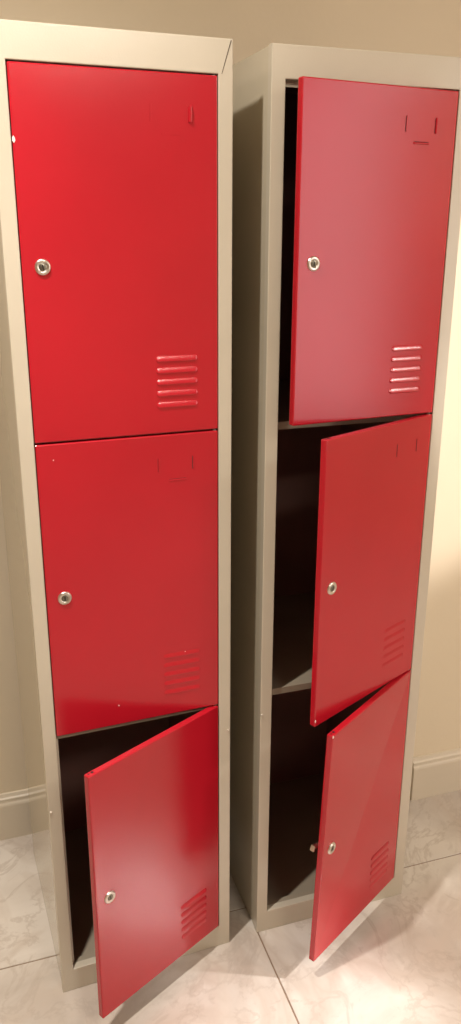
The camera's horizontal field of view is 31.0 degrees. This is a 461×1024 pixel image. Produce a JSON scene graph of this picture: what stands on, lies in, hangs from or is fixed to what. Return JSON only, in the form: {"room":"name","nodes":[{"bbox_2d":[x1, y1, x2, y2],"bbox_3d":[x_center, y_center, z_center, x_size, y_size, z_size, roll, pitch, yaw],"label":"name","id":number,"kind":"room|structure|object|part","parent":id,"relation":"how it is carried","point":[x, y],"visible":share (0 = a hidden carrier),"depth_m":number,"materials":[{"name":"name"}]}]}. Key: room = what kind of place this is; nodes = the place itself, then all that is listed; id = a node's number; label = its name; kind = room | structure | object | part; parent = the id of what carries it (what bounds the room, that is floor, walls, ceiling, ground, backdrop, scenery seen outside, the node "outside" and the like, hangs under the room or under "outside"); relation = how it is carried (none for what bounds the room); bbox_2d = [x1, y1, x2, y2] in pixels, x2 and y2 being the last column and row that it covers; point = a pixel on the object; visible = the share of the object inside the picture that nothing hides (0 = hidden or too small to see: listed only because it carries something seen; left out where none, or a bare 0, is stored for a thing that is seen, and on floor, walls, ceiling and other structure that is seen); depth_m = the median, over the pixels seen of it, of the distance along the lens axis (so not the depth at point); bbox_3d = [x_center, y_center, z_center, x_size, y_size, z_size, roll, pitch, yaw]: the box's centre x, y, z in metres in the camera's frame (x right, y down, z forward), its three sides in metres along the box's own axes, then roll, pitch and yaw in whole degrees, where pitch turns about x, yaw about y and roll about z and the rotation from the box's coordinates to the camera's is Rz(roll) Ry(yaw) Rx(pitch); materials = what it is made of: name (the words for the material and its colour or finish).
{"room":"changing room","nodes":[
{"label":"changing room","id":0,"kind":"room"},
{"bbox_2d":[0,790,460,1023],"bbox_3d":[0.537,1.455,0.566,7.997,0.020,6.397,-6,20,-17],"label":"floor","id":1,"kind":"structure","parent":0,"point":[398,961],"depth_m":1.84,"materials":[{"name":"tile"}]},
{"bbox_2d":[0,19,232,1017],"bbox_3d":[-0.232,0.093,1.681,0.380,1.832,0.590,-7,20,-20],"label":"locker","id":2,"kind":"object","parent":1,"relation":"on","point":[116,144],"visible":1,"depth_m":1.47,"materials":[{"name":"red metal"}]},
{"bbox_3d":[-0.435,0.091,1.686,0.001,1.830,0.434,-7,20,-20],"label":"panel","id":3,"kind":"part","parent":2,"relation":"part of","materials":[{"name":"grey metal"}]},
{"bbox_3d":[-0.262,0.892,2.029,0.372,0.013,0.430,-7,20,-20],"label":"panel","id":4,"kind":"part","parent":2,"relation":"part of","materials":[{"name":"metal"}]},
{"bbox_3d":[-0.177,-0.407,1.364,0.327,0.574,0.014,-7,20,-20],"label":"door","id":5,"kind":"part","parent":2,"relation":"part of","materials":[{"name":"red metal"}]},
{"bbox_3d":[-0.335,0.005,1.940,0.375,1.828,0.001,-7,20,-20],"label":"panel","id":6,"kind":"part","parent":2,"relation":"part of","materials":[{"name":"red metal"}]},
{"bbox_2d":[34,429,211,450],"bbox_3d":[-0.258,-0.195,1.658,0.372,0.014,0.430,-7,20,-20],"label":"shelf","id":7,"kind":"object","parent":2,"relation":"attached to","point":[132,436],"depth_m":1.45,"materials":[{"name":"metal"}]},
{"bbox_3d":[-0.179,0.138,1.550,0.327,0.571,0.014,-7,20,-20],"label":"door","id":8,"kind":"part","parent":2,"relation":"part of","materials":[{"name":"red metal"}]},
{"bbox_2d":[56,706,208,738],"bbox_3d":[-0.260,0.348,1.843,0.372,0.014,0.430,-7,20,-20],"label":"shelf","id":9,"kind":"object","parent":2,"relation":"attached to","point":[128,723],"depth_m":1.65,"materials":[{"name":"metal"}]},
{"bbox_3d":[-0.144,0.701,1.676,0.014,0.571,0.327,18,25,41],"label":"door","id":10,"kind":"part","parent":2,"relation":"part of","materials":[{"name":"red metal"}]},
{"bbox_2d":[0,853,460,1023],"bbox_3d":[0.537,1.465,0.570,8.000,0.038,6.400,-6,20,-17],"label":"grout line","id":11,"kind":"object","parent":1,"relation":"attached to","point":[460,853],"depth_m":1.85,"materials":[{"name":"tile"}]},
{"bbox_2d":[230,43,460,961],"bbox_3d":[0.201,0.051,1.811,0.380,1.832,0.630,-6,20,-18],"label":"locker","id":12,"kind":"object","parent":1,"relation":"on","point":[346,163],"visible":1,"depth_m":1.60,"materials":[{"name":"red metal"}]},
{"bbox_3d":[-0.008,0.039,1.842,0.002,1.830,0.434,-6,20,-18],"label":"panel","id":13,"kind":"part","parent":12,"relation":"part of","materials":[{"name":"grey metal"}]},
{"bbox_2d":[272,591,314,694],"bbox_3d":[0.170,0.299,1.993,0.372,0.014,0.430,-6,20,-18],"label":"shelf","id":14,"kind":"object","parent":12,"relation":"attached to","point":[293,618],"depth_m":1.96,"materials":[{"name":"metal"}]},
{"bbox_3d":[0.168,0.842,2.178,0.372,0.013,0.430,-6,20,-18],"label":"panel","id":15,"kind":"part","parent":12,"relation":"part of","materials":[{"name":"metal"}]},
{"bbox_3d":[0.102,-0.046,2.092,0.375,1.828,0.002,-6,20,-18],"label":"panel","id":16,"kind":"part","parent":12,"relation":"part of","materials":[{"name":"red metal"}]},
{"bbox_2d":[278,379,426,429],"bbox_3d":[0.172,-0.244,1.808,0.372,0.014,0.430,-6,20,-18],"label":"shelf","id":17,"kind":"object","parent":12,"relation":"attached to","point":[284,384],"depth_m":1.64,"materials":[{"name":"metal"}]},
{"bbox_3d":[0.287,0.658,1.810,0.033,0.574,0.328,15,24,37],"label":"door","id":18,"kind":"part","parent":12,"relation":"part of","materials":[{"name":"red metal"}]},
{"bbox_3d":[0.278,0.110,1.635,0.327,0.574,0.014,-17,25,-41],"label":"door","id":19,"kind":"part","parent":12,"relation":"part of","materials":[{"name":"red metal"}]},
{"bbox_3d":[0.254,-0.447,1.486,0.327,0.574,0.014,-10,21,-27],"label":"door","id":20,"kind":"part","parent":12,"relation":"part of","materials":[{"name":"red metal"}]},
{"bbox_2d":[0,0,460,793],"bbox_3d":[-0.161,-0.410,2.091,5.700,2.520,0.508,-7,20,-20],"label":"wall","id":21,"kind":"structure","parent":0,"point":[427,27],"depth_m":1.85,"materials":[{"name":"beige paint"}]},
{"bbox_2d":[0,788,31,840],"bbox_3d":[-1.191,0.870,2.023,3.446,0.134,0.017,-6,20,-17],"label":"baseboard","id":22,"kind":"structure","parent":21,"relation":"attached to","point":[15,820],"depth_m":2.21,"materials":[{"name":"beige wood"}]},
{"bbox_2d":[410,747,460,800],"bbox_3d":[1.589,0.651,2.695,2.260,0.134,0.017,-6,20,-17],"label":"baseboard","id":23,"kind":"structure","parent":21,"relation":"attached to","point":[437,773],"depth_m":2.38,"materials":[{"name":"beige wood"}]},
{"bbox_2d":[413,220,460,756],"bbox_3d":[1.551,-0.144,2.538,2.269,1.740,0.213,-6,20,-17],"label":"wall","id":24,"kind":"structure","parent":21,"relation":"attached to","point":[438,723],"depth_m":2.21,"materials":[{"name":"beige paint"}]}
]}

